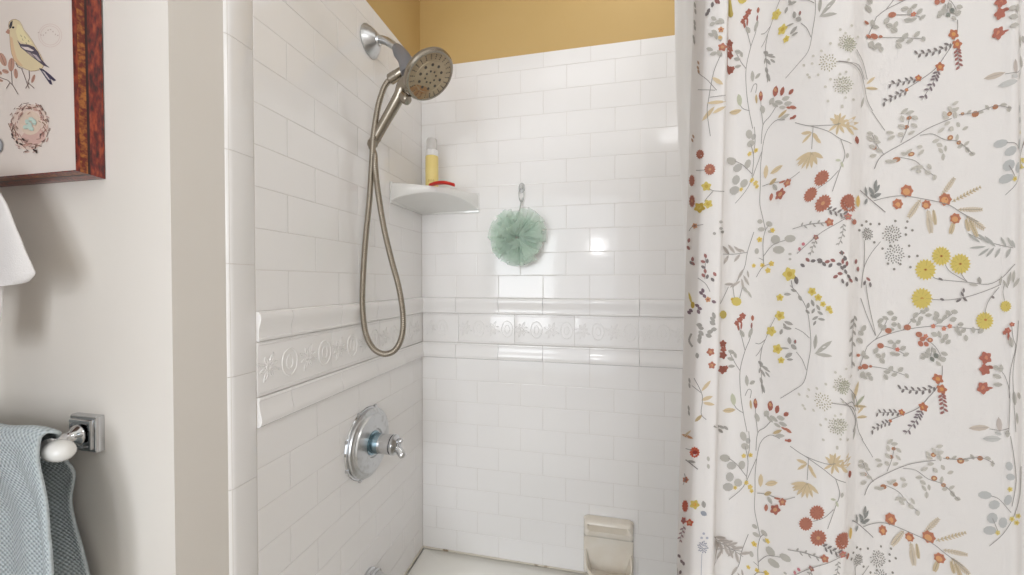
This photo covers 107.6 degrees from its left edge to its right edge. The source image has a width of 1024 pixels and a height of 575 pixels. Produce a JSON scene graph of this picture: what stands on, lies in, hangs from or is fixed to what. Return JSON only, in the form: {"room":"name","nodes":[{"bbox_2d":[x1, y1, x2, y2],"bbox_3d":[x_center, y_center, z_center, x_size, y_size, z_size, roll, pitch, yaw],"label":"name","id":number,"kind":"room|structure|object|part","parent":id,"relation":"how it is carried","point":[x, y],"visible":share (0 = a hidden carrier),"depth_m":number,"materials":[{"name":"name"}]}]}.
{"room":"bathroom","nodes":[
{"label":"bathroom","id":0,"kind":"room"},
{"bbox_2d":[0,0,163,574],"bbox_3d":[-0.827,0.120,0.671,0.700,2.440,0.100,0,1,12],"label":"wall","id":1,"kind":"structure","parent":0,"point":[82,335],"depth_m":0.57,"materials":[{"name":"beige paint"}]},
{"bbox_2d":[0,0,104,186],"bbox_3d":[-0.758,-0.351,0.580,0.281,0.371,0.031,0,1,12],"label":"framed print","id":2,"kind":"object","parent":1,"relation":"attached to","point":[52,97],"visible":1,"depth_m":0.56,"materials":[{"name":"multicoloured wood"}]},
{"bbox_3d":[-0.758,-0.168,0.584,0.281,0.006,0.030,0,1,12],"label":"frame moulding","id":3,"kind":"part","parent":2,"relation":"part of","materials":[{"name":"red wood"}]},
{"bbox_3d":[-0.624,-0.350,0.551,0.004,0.371,0.033,0,1,20],"label":"frame moulding","id":4,"kind":"part","parent":2,"relation":"part of","materials":[{"name":"red wood"}]},
{"bbox_2d":[40,412,104,462],"bbox_3d":[-0.825,0.223,0.584,0.458,0.058,0.072,0,1,12],"label":"towel bar","id":5,"kind":"object","parent":1,"relation":"attached to","point":[86,432],"visible":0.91,"depth_m":0.56,"materials":[{"name":"silver metal"}]},
{"bbox_2d":[0,423,89,574],"bbox_3d":[-0.793,0.354,0.568,0.452,0.332,0.079,0,1,14],"label":"bath towel","id":6,"kind":"object","parent":5,"relation":"hanging from","point":[40,535],"visible":0.98,"depth_m":0.52,"materials":[{"name":"grey fabric"}]},
{"bbox_3d":[-0.625,0.226,0.519,0.039,0.030,0.029,0,1,12],"label":"ceramic knob","id":7,"kind":"part","parent":5,"relation":"part of","materials":[{"name":"white ceramic"}]},
{"bbox_3d":[-0.661,0.224,0.548,0.032,0.032,0.042,0,1,12],"label":"post","id":8,"kind":"part","parent":5,"relation":"part of","materials":[{"name":"silver metal"}]},
{"bbox_3d":[-0.655,0.223,0.576,0.055,0.055,0.015,0,1,12],"label":"wall plate","id":9,"kind":"part","parent":5,"relation":"part of","materials":[{"name":"silver metal"}]},
{"bbox_3d":[-0.892,-0.147,0.598,0.028,0.028,0.062,0,1,12],"label":"robe hook","id":10,"kind":"object","parent":1,"relation":"attached to","visible":0},
{"bbox_2d":[0,193,35,320],"bbox_3d":[-0.792,-0.046,0.544,0.281,0.259,0.027,0,1,12],"label":"hand towel","id":11,"kind":"object","parent":10,"relation":"hanging from","point":[16,267],"visible":1,"depth_m":0.52,"materials":[{"name":"white fabric"}]},
{"bbox_2d":[223,0,423,574],"bbox_3d":[-0.442,0.116,0.990,0.118,2.440,0.728,0,1,12],"label":"wall","id":12,"kind":"structure","parent":0,"point":[302,87],"depth_m":0.81,"materials":[{"name":"white tile"}]},
{"bbox_2d":[156,0,228,574],"bbox_3d":[-0.496,0.121,0.591,0.023,2.440,0.085,0,1,12],"label":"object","id":13,"kind":"structure","parent":12,"relation":"attached to","point":[189,33],"depth_m":0.57,"materials":[{"name":"beige paint"}]},
{"bbox_3d":[-0.387,0.066,0.999,0.014,0.054,0.664,0,1,12],"label":"rail moulding","id":14,"kind":"part","parent":12,"relation":"part of","materials":[{"name":"white tile"}]},
{"bbox_3d":[-0.387,0.223,1.002,0.014,0.054,0.664,0,1,12],"label":"rail moulding","id":15,"kind":"part","parent":12,"relation":"part of","materials":[{"name":"white tile"}]},
{"bbox_2d":[344,404,405,482],"bbox_3d":[-0.333,0.414,0.992,0.116,0.188,0.188,0,1,12],"label":"shower valve","id":16,"kind":"object","parent":12,"relation":"attached to","point":[369,439],"visible":1,"depth_m":0.97,"materials":[{"name":"silver metal"}]},
{"bbox_3d":[-0.386,0.414,1.004,0.008,0.188,0.188,0,1,12],"label":"plate","id":17,"kind":"part","parent":16,"relation":"part of","materials":[{"name":"silver metal"}]},
{"bbox_3d":[-0.374,0.414,1.001,0.020,0.179,0.179,0,1,12],"label":"plate","id":18,"kind":"part","parent":16,"relation":"part of","materials":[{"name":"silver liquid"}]},
{"bbox_3d":[-0.293,0.419,0.980,0.035,0.051,0.020,1,1,32],"label":"lever","id":19,"kind":"part","parent":16,"relation":"part of","materials":[{"name":"silver metal"}]},
{"bbox_2d":[364,566,387,574],"bbox_3d":[-0.314,0.809,0.994,0.158,0.098,0.072,0,1,12],"label":"tub spout","id":20,"kind":"object","parent":12,"relation":"attached to","point":[372,570],"visible":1,"depth_m":1.01,"materials":[{"name":"silver metal"}]},
{"bbox_3d":[-0.314,0.812,0.994,0.158,0.093,0.062,0,1,12],"label":"spout","id":21,"kind":"part","parent":20,"relation":"part of","materials":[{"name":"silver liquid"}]},
{"bbox_2d":[359,23,452,356],"bbox_3d":[-0.278,-0.263,0.935,0.285,0.879,0.131,0,1,27],"label":"handheld shower","id":22,"kind":"object","parent":12,"relation":"attached to","point":[423,76],"visible":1,"depth_m":0.94,"materials":[{"name":"silver metal"}]},
{"bbox_3d":[-0.330,-0.645,0.992,0.076,0.055,0.021,0,1,21],"label":"wall arm","id":23,"kind":"part","parent":22,"relation":"part of","materials":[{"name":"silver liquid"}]},
{"bbox_3d":[-0.283,-0.460,0.943,0.184,0.157,0.040,1,1,32],"label":"handle","id":24,"kind":"part","parent":22,"relation":"part of","materials":[{"name":"silver metal"}]},
{"bbox_2d":[390,181,478,214],"bbox_3d":[-0.237,-0.286,1.195,0.213,0.067,0.213,0,1,12],"label":"corner shelf","id":25,"kind":"object","parent":12,"relation":"attached to","point":[420,199],"visible":1,"depth_m":1.20,"materials":[{"name":"white ceramic"}]},
{"bbox_2d":[425,137,438,186],"bbox_3d":[-0.262,-0.396,1.228,0.042,0.183,0.043,0,1,12],"label":"toiletry bottle","id":26,"kind":"object","parent":25,"relation":"on","point":[431,159],"visible":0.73,"depth_m":1.21,"materials":[{"name":"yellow plastic"}]},
{"bbox_2d":[429,181,454,186],"bbox_3d":[-0.216,-0.314,1.139,0.081,0.016,0.033,0,1,12],"label":"plastic piece","id":27,"kind":"object","parent":25,"relation":"on","point":[434,183],"visible":1,"depth_m":1.13,"materials":[{"name":"red plastic"}]},
{"bbox_3d":[0.284,-0.647,0.502,1.523,0.025,0.025,0,1,12],"label":"curtain rod","id":28,"kind":"object","parent":12,"relation":"attached to","visible":0},
{"bbox_2d":[675,0,692,269],"bbox_3d":[0.561,0.167,0.545,0.616,1.600,0.014,0,1,12],"label":"curtain liner","id":29,"kind":"object","parent":28,"relation":"hanging from","point":[683,8],"visible":0.06,"depth_m":0.60,"materials":[{"name":"white plastic"}]},
{"bbox_2d":[676,0,1023,574],"bbox_3d":[0.593,0.272,0.375,0.820,1.805,0.068,0,1,12],"label":"shower curtain","id":30,"kind":"object","parent":28,"relation":"hanging from","point":[853,371],"visible":1,"depth_m":0.41,"materials":[{"name":"fabric"}]},
{"bbox_2d":[420,0,684,574],"bbox_3d":[0.438,0.112,1.218,1.540,2.440,0.130,0,1,12],"label":"wall","id":31,"kind":"structure","parent":0,"point":[552,337],"depth_m":1.23,"materials":[{"name":"white tile"}]},
{"bbox_2d":[404,546,587,574],"bbox_3d":[0.358,0.931,0.872,1.527,0.008,0.630,0,1,12],"label":"trim","id":32,"kind":"structure","parent":31,"relation":"attached to","point":[428,547],"depth_m":1.27,"materials":[{"name":"beige tile"}]},
{"bbox_2d":[519,183,524,192],"bbox_3d":[0.031,-0.330,1.234,0.022,0.033,0.019,0,1,12],"label":"wall hook","id":33,"kind":"object","parent":31,"relation":"attached to","point":[521,185],"visible":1,"depth_m":1.24,"materials":[{"name":"white plastic"}]},
{"bbox_2d":[517,187,523,221],"bbox_3d":[0.015,-0.199,1.188,0.190,0.266,0.114,0,1,12],"label":"cord","id":34,"kind":"object","parent":33,"relation":"hanging from","point":[521,201],"visible":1,"depth_m":1.23,"materials":[{"name":"white fabric"}]},
{"bbox_3d":[0.427,0.220,1.163,1.519,0.054,0.014,0,1,12],"label":"rail moulding","id":35,"kind":"part","parent":31,"relation":"part of","materials":[{"name":"white tile"}]},
{"bbox_3d":[0.427,0.063,1.160,1.519,0.054,0.014,0,1,12],"label":"rail moulding","id":36,"kind":"part","parent":31,"relation":"part of","materials":[{"name":"white tile"}]},
{"bbox_2d":[584,515,633,574],"bbox_3d":[0.300,0.825,1.165,0.154,0.182,0.074,0,1,12],"label":"soap dish","id":37,"kind":"object","parent":31,"relation":"attached to","point":[608,541],"visible":1,"depth_m":1.18,"materials":[{"name":"beige ceramic"}]},
{"bbox_2d":[585,549,631,574],"bbox_3d":[0.299,0.874,1.161,0.143,0.076,0.064,0,1,12],"label":"tray","id":38,"kind":"object","parent":37,"relation":"on","point":[597,561],"depth_m":1.18,"materials":[{"name":"beige ceramic"}]},
{"bbox_3d":[-0.234,1.378,-0.186,2.430,0.050,3.197,0,1,12],"label":"floor","id":39,"kind":"structure","parent":0,"visible":0},
{"bbox_2d":[407,549,585,574],"bbox_3d":[0.353,1.134,0.847,1.520,0.403,0.677,0,1,12],"label":"bathtub","id":40,"kind":"object","parent":39,"relation":"on","point":[430,561],"visible":1,"depth_m":1.24,"materials":[{"name":"white ceramic"}]}
]}

